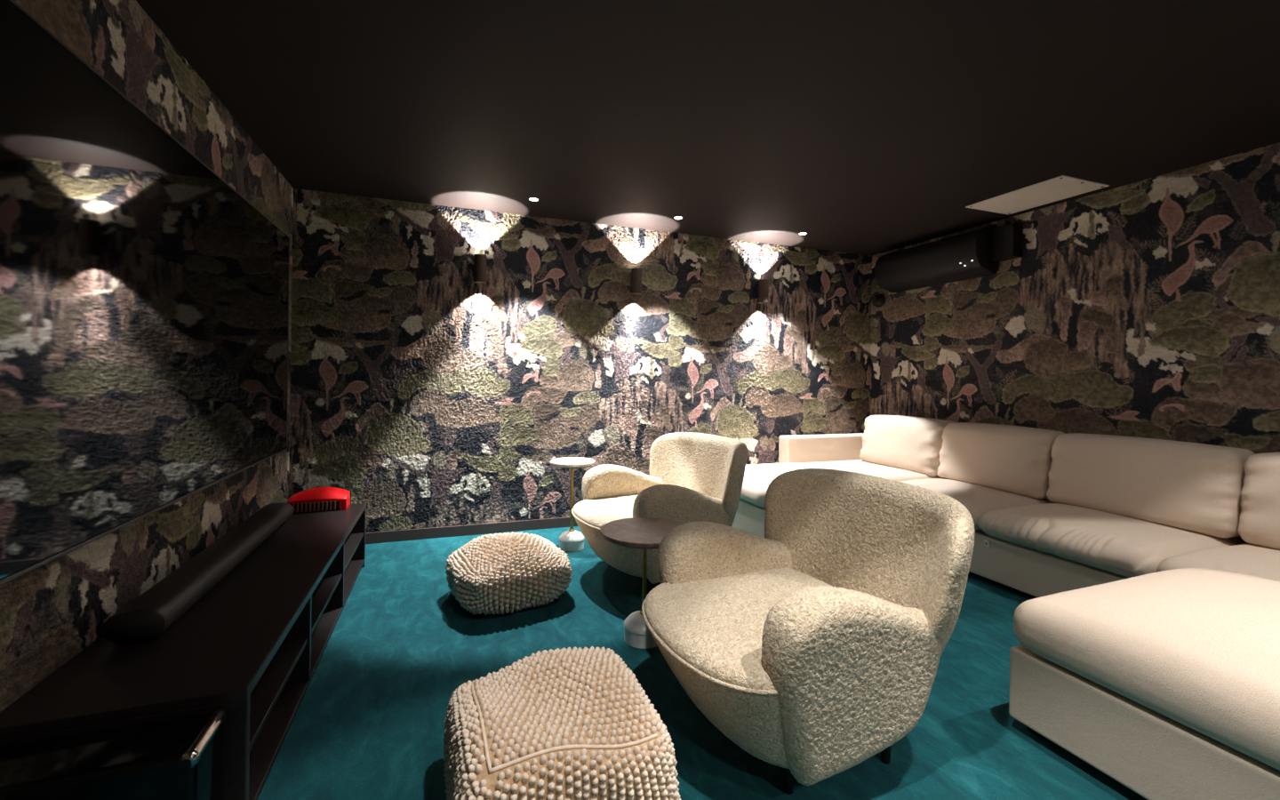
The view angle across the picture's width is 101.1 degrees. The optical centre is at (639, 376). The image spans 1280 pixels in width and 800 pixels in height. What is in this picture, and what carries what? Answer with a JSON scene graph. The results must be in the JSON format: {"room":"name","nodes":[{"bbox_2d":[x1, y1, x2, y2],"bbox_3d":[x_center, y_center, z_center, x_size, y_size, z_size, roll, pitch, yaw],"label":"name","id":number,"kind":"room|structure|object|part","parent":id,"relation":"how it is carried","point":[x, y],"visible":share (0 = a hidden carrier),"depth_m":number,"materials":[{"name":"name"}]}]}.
{"room":"home theater","nodes":[
{"label":"home theater","id":0,"kind":"room"},
{"bbox_2d":[0,0,293,711],"bbox_3d":[-1.245,-0.031,0.542,0.009,2.400,6.270,1,0,-20],"label":"wall","id":1,"kind":"structure","parent":0,"point":[52,612],"depth_m":1.77,"materials":[{"name":"paper"}]},
{"bbox_2d":[0,0,289,585],"bbox_3d":[-1.722,-0.188,2.010,0.090,1.256,2.295,1,0,-20],"label":"television","id":2,"kind":"object","parent":1,"relation":"attached to","point":[144,299],"visible":1,"depth_m":1.47,"materials":[{"name":"black glass"}]},
{"bbox_2d":[288,188,871,532],"bbox_3d":[-0.032,-0.013,4.319,4.861,2.400,0.009,1,0,-20],"label":"wall","id":3,"kind":"structure","parent":0,"point":[424,392],"depth_m":4.03,"materials":[{"name":"paper"}]},
{"bbox_2d":[365,516,577,543],"bbox_3d":[-0.046,1.149,4.312,4.861,0.076,0.014,1,0,-20],"label":"baseboard","id":4,"kind":"structure","parent":3,"relation":"attached to","point":[422,533],"depth_m":3.86,"materials":[{"name":"brown wood"}]},
{"bbox_2d":[473,254,486,283],"bbox_3d":[-1.168,-0.782,3.844,0.086,0.200,0.107,1,0,-20],"label":"wall sconce","id":5,"kind":"object","parent":3,"relation":"attached to","point":[479,260],"visible":1,"depth_m":3.80,"materials":[{"name":"brown metal"}]},
{"bbox_2d":[631,267,641,294],"bbox_3d":[-0.031,-0.765,4.257,0.086,0.200,0.107,1,0,-20],"label":"wall sconce","id":6,"kind":"object","parent":3,"relation":"attached to","point":[636,273],"visible":1,"depth_m":4.21,"materials":[{"name":"brown metal"}]},
{"bbox_2d":[757,279,768,303],"bbox_3d":[1.088,-0.749,4.664,0.086,0.200,0.107,1,0,-20],"label":"wall sconce","id":7,"kind":"object","parent":3,"relation":"attached to","point":[763,287],"visible":1,"depth_m":4.62,"materials":[{"name":"brown metal"}]},
{"bbox_2d":[257,526,1147,799],"bbox_3d":[1.021,1.252,1.373,5.061,0.100,6.470,1,0,-20],"label":"floor","id":8,"kind":"structure","parent":0,"point":[368,724],"depth_m":1.89,"materials":[{"name":"teal carpet"}]},
{"bbox_2d":[0,707,227,799],"bbox_3d":[-1.197,0.992,1.150,0.433,0.354,0.170,1,0,-20],"label":"subwoofer","id":9,"kind":"object","parent":8,"relation":"on","point":[182,758],"visible":1,"depth_m":1.13,"materials":[{"name":"black"}]},
{"bbox_3d":[-1.007,0.835,1.218,0.034,0.033,0.166,1,0,-20],"label":"corner trim","id":10,"kind":"part","parent":9,"relation":"part of","materials":[{"name":"silver metal"}]},
{"bbox_2d":[0,503,366,799],"bbox_3d":[-1.573,0.971,2.189,0.503,0.383,2.020,1,0,-20],"label":"media console","id":11,"kind":"object","parent":8,"relation":"on","point":[252,648],"visible":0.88,"depth_m":1.53,"materials":[{"name":"black wood"}]},
{"bbox_3d":[-1.234,0.989,1.252,0.501,0.357,0.026,1,0,-20],"label":"panel","id":12,"kind":"part","parent":11,"relation":"part of","materials":[{"name":"black wood"}]},
{"bbox_2d":[102,502,293,643],"bbox_3d":[-1.704,0.728,2.172,0.148,0.098,1.370,1,0,-20],"label":"soundbar","id":13,"kind":"object","parent":11,"relation":"on","point":[151,613],"visible":1,"depth_m":1.78,"materials":[{"name":"black plastic"}]},
{"bbox_2d":[249,637,307,751],"bbox_3d":[-1.341,0.964,1.555,0.487,0.018,0.618,1,0,-20],"label":"shelf","id":14,"kind":"object","parent":11,"relation":"attached to","point":[264,696],"depth_m":1.65,"materials":[{"name":"black wood"}]},
{"bbox_2d":[286,487,350,512],"bbox_3d":[-1.871,0.716,3.069,0.300,0.117,0.141,1,0,-21],"label":"box","id":15,"kind":"object","parent":11,"relation":"on","point":[317,499],"visible":0.89,"depth_m":3.03,"materials":[{"name":"plastic"}]},
{"bbox_3d":[-1.863,0.746,3.002,0.264,0.051,0.004,1,0,-21],"label":"panel","id":16,"kind":"part","parent":15,"relation":"part of","materials":[{"name":"black plastic"}]},
{"bbox_3d":[-1.871,0.686,3.070,0.300,0.059,0.134,1,0,-21],"label":"lid","id":17,"kind":"part","parent":15,"relation":"part of","materials":[{"name":"red plastic"}]},
{"bbox_2d":[311,573,342,634],"bbox_3d":[-1.562,0.961,2.164,0.487,0.018,0.633,1,0,-20],"label":"shelf","id":18,"kind":"object","parent":11,"relation":"attached to","point":[322,595],"depth_m":2.30,"materials":[{"name":"black wood"}]},
{"bbox_2d":[344,532,363,571],"bbox_3d":[-1.792,0.957,2.798,0.487,0.018,0.673,1,0,-20],"label":"shelf","id":19,"kind":"object","parent":11,"relation":"attached to","point":[353,540],"depth_m":2.96,"materials":[{"name":"black wood"}]},
{"bbox_3d":[-1.915,0.979,3.126,0.501,0.357,0.026,1,0,-20],"label":"panel","id":20,"kind":"part","parent":11,"relation":"part of","materials":[{"name":"black wood"}]},
{"bbox_2d":[445,531,572,615],"bbox_3d":[-0.699,1.005,2.816,0.618,0.336,0.594,1,0,-32],"label":"knitted pouf","id":21,"kind":"object","parent":8,"relation":"on","point":[494,573],"visible":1,"depth_m":2.62,"materials":[{"name":"beige fabric"}]},
{"bbox_2d":[442,646,681,799],"bbox_3d":[-0.226,0.997,1.385,0.539,0.366,0.547,1,0,-23],"label":"knitted pouf","id":22,"kind":"object","parent":8,"relation":"on","point":[576,724],"visible":1,"depth_m":1.26,"materials":[{"name":"beige fabric"}]},
{"bbox_2d":[550,456,595,551],"bbox_3d":[-0.468,0.880,3.623,0.310,0.599,0.310,1,0,-20],"label":"side table","id":23,"kind":"object","parent":8,"relation":"on","point":[572,540],"visible":1,"depth_m":3.57,"materials":[{"name":"white stone"}]},
{"bbox_2d":[600,517,682,648],"bbox_3d":[0.021,0.939,2.380,0.410,0.494,0.410,1,0,-20],"label":"side table","id":24,"kind":"object","parent":8,"relation":"on","point":[645,533],"visible":0.66,"depth_m":2.33,"materials":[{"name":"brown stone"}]},
{"bbox_2d":[571,432,748,594],"bbox_3d":[0.095,0.781,3.160,0.991,0.813,0.907,1,0,-29],"label":"armchair","id":25,"kind":"object","parent":8,"relation":"on","point":[693,476],"visible":0.72,"depth_m":3.05,"materials":[{"name":"beige fabric"}]},
{"bbox_3d":[0.004,0.915,3.108,0.766,0.329,0.723,1,0,-29],"label":"seat","id":26,"kind":"part","parent":25,"relation":"part of","materials":[{"name":"beige fabric"}]},
{"bbox_3d":[-0.099,0.830,3.447,0.594,0.517,0.153,1,0,-29],"label":"arm","id":27,"kind":"part","parent":25,"relation":"part of","materials":[{"name":"beige fabric"}]},
{"bbox_3d":[0.050,1.107,2.862,0.042,0.159,0.042,1,0,-29],"label":"leg","id":28,"kind":"part","parent":25,"relation":"part of","materials":[{"name":"black wood"}]},
{"bbox_3d":[0.235,0.835,2.843,0.594,0.517,0.153,1,0,-29],"label":"arm","id":29,"kind":"part","parent":25,"relation":"part of","materials":[{"name":"beige fabric"}]},
{"bbox_3d":[0.396,0.726,3.325,0.303,0.693,0.903,1,0,-29],"label":"backrest","id":30,"kind":"part","parent":25,"relation":"part of","materials":[{"name":"beige fabric"}]},
{"bbox_2d":[641,468,975,794],"bbox_3d":[0.509,0.787,1.803,0.991,0.813,0.907,1,0,-22],"label":"armchair","id":31,"kind":"object","parent":8,"relation":"on","point":[815,645],"visible":1,"depth_m":1.52,"materials":[{"name":"beige fabric"}]},
{"bbox_3d":[0.351,0.837,2.111,0.594,0.517,0.153,1,0,-22],"label":"arm","id":32,"kind":"part","parent":31,"relation":"part of","materials":[{"name":"beige fabric"}]},
{"bbox_3d":[0.412,0.921,1.762,0.766,0.329,0.723,1,0,-22],"label":"seat","id":33,"kind":"part","parent":31,"relation":"part of","materials":[{"name":"beige fabric"}]},
{"bbox_3d":[0.428,1.113,1.512,0.042,0.159,0.042,1,0,-22],"label":"leg","id":34,"kind":"part","parent":31,"relation":"part of","materials":[{"name":"black wood"}]},
{"bbox_3d":[0.610,0.840,1.471,0.594,0.517,0.153,1,0,-22],"label":"arm","id":35,"kind":"part","parent":31,"relation":"part of","materials":[{"name":"beige fabric"}]},
{"bbox_3d":[0.827,0.732,1.930,0.303,0.693,0.903,1,0,-22],"label":"backrest","id":36,"kind":"part","parent":31,"relation":"part of","materials":[{"name":"beige fabric"}]},
{"bbox_3d":[0.765,1.118,1.637,0.042,0.159,0.042,1,0,-22],"label":"leg","id":37,"kind":"part","parent":31,"relation":"part of","materials":[{"name":"black wood"}]},
{"bbox_2d":[731,415,1279,799],"bbox_3d":[1.910,0.774,2.949,2.065,0.879,3.830,1,0,-20],"label":"sectional sofa","id":38,"kind":"object","parent":8,"relation":"on","point":[1148,652],"visible":0.75,"depth_m":2.26,"materials":[{"name":"beige fabric"}]},
{"bbox_3d":[1.760,0.854,4.852,1.045,0.627,0.150,1,0,-20],"label":"arm","id":39,"kind":"part","parent":38,"relation":"part of","materials":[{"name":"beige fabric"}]},
{"bbox_2d":[739,459,941,507],"bbox_3d":[1.474,0.816,4.205,1.775,0.170,0.880,1,0,-20],"label":"seat cushion","id":40,"kind":"object","parent":38,"relation":"on","point":[757,478],"depth_m":4.10,"materials":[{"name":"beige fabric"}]},
{"bbox_2d":[859,415,953,476],"bbox_3d":[2.215,0.555,4.402,0.308,0.432,0.785,1,0,-20],"label":"cushion","id":41,"kind":"object","parent":38,"relation":"on","point":[910,444],"depth_m":4.26,"materials":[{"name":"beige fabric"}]},
{"bbox_2d":[900,478,1054,530],"bbox_3d":[2.196,0.839,3.582,0.842,0.174,0.815,1,0,-20],"label":"seat cushion","id":42,"kind":"object","parent":38,"relation":"on","point":[978,498],"depth_m":3.35,"materials":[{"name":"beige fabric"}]},
{"bbox_2d":[936,422,1064,498],"bbox_3d":[2.482,0.559,3.666,0.308,0.432,0.760,1,0,-20],"label":"cushion","id":43,"kind":"object","parent":38,"relation":"on","point":[1015,460],"depth_m":3.53,"materials":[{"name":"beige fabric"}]},
{"bbox_2d":[977,503,1243,577],"bbox_3d":[2.469,0.843,2.820,0.870,0.174,0.835,1,0,-20],"label":"seat cushion","id":44,"kind":"object","parent":38,"relation":"on","point":[1104,541],"depth_m":2.62,"materials":[{"name":"beige fabric"}]},
{"bbox_2d":[1013,567,1279,770],"bbox_3d":[1.939,0.805,1.486,1.121,0.245,1.046,1,0,-20],"label":"cushion","id":45,"kind":"object","parent":38,"relation":"on","point":[1194,652],"depth_m":1.48,"materials":[{"name":"beige fabric"}]},
{"bbox_2d":[1046,432,1255,537],"bbox_3d":[2.757,0.563,2.910,0.308,0.432,0.830,1,0,-20],"label":"cushion","id":46,"kind":"object","parent":38,"relation":"on","point":[1196,489],"depth_m":2.75,"materials":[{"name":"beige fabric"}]},
{"bbox_2d":[1157,543,1279,581],"bbox_3d":[2.803,0.847,1.923,0.834,0.175,1.112,1,0,-20],"label":"seat cushion","id":47,"kind":"object","parent":38,"relation":"on","point":[1262,560],"depth_m":2.24,"materials":[{"name":"beige fabric"}]},
{"bbox_3d":[2.829,0.766,3.229,0.145,0.355,3.730,1,0,-20],"label":"frame","id":48,"kind":"part","parent":38,"relation":"part of","materials":[{"name":"black fabric"}]},
{"bbox_2d":[1237,452,1279,550],"bbox_3d":[3.059,0.567,2.080,0.309,0.432,0.915,1,0,-20],"label":"cushion","id":49,"kind":"object","parent":38,"relation":"on","point":[1258,474],"depth_m":2.40,"materials":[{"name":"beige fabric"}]},
{"bbox_2d":[136,0,1279,255],"bbox_3d":[1.057,-1.248,1.373,5.061,0.100,6.470,1,0,-20],"label":"ceiling","id":50,"kind":"structure","parent":0,"point":[865,127],"depth_m":2.29,"materials":[{"name":"paint"}]},
{"bbox_2d":[527,196,540,201],"bbox_3d":[-0.733,-1.221,3.632,0.088,0.006,0.088,1,0,-20],"label":"recessed light","id":51,"kind":"object","parent":50,"relation":"in","point":[532,198],"visible":1,"depth_m":3.62,"materials":[{"name":"white"}]},
{"bbox_2d":[672,216,684,219],"bbox_3d":[0.292,-1.206,4.005,0.088,0.006,0.088,1,0,-20],"label":"recessed light","id":52,"kind":"object","parent":50,"relation":"in","point":[674,217],"visible":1,"depth_m":3.99,"materials":[{"name":"white"}]},
{"bbox_2d":[797,232,807,234],"bbox_3d":[1.358,-1.190,4.392,0.088,0.006,0.088,1,0,-20],"label":"recessed light","id":53,"kind":"object","parent":50,"relation":"in","point":[799,233],"visible":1,"depth_m":4.38,"materials":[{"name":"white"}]},
{"bbox_2d":[965,175,1109,215],"bbox_3d":[2.566,-1.170,3.438,0.430,0.010,0.620,1,0,-20],"label":"ceiling panel","id":54,"kind":"object","parent":50,"relation":"attached to","point":[1062,187],"visible":1,"depth_m":3.39,"materials":[{"name":"white paint"}]},
{"bbox_2d":[869,142,1279,454],"bbox_3d":[3.323,0.035,2.203,0.009,2.400,6.270,1,0,-20],"label":"wall","id":55,"kind":"structure","parent":0,"point":[1148,308],"depth_m":3.24,"materials":[{"name":"paper"}]},
{"bbox_2d":[872,294,885,306],"bbox_3d":[2.264,-0.725,5.027,0.074,0.124,0.124,1,0,-20],"label":"speaker","id":56,"kind":"object","parent":55,"relation":"attached to","point":[878,300],"visible":1,"depth_m":4.99},
{"bbox_2d":[874,225,999,292],"bbox_3d":[2.418,-0.953,4.385,0.233,0.367,1.000,1,0,-20],"label":"air conditioner","id":57,"kind":"object","parent":55,"relation":"attached to","point":[964,256],"visible":0.98,"depth_m":4.22,"materials":[{"name":"black plastic"}]},
{"bbox_2d":[991,222,1023,261],"bbox_3d":[2.685,-0.979,3.851,0.098,0.240,0.165,1,0,-20],"label":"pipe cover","id":58,"kind":"object","parent":55,"relation":"attached to","point":[1006,244],"visible":1,"depth_m":3.80,"materials":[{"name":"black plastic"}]}
]}

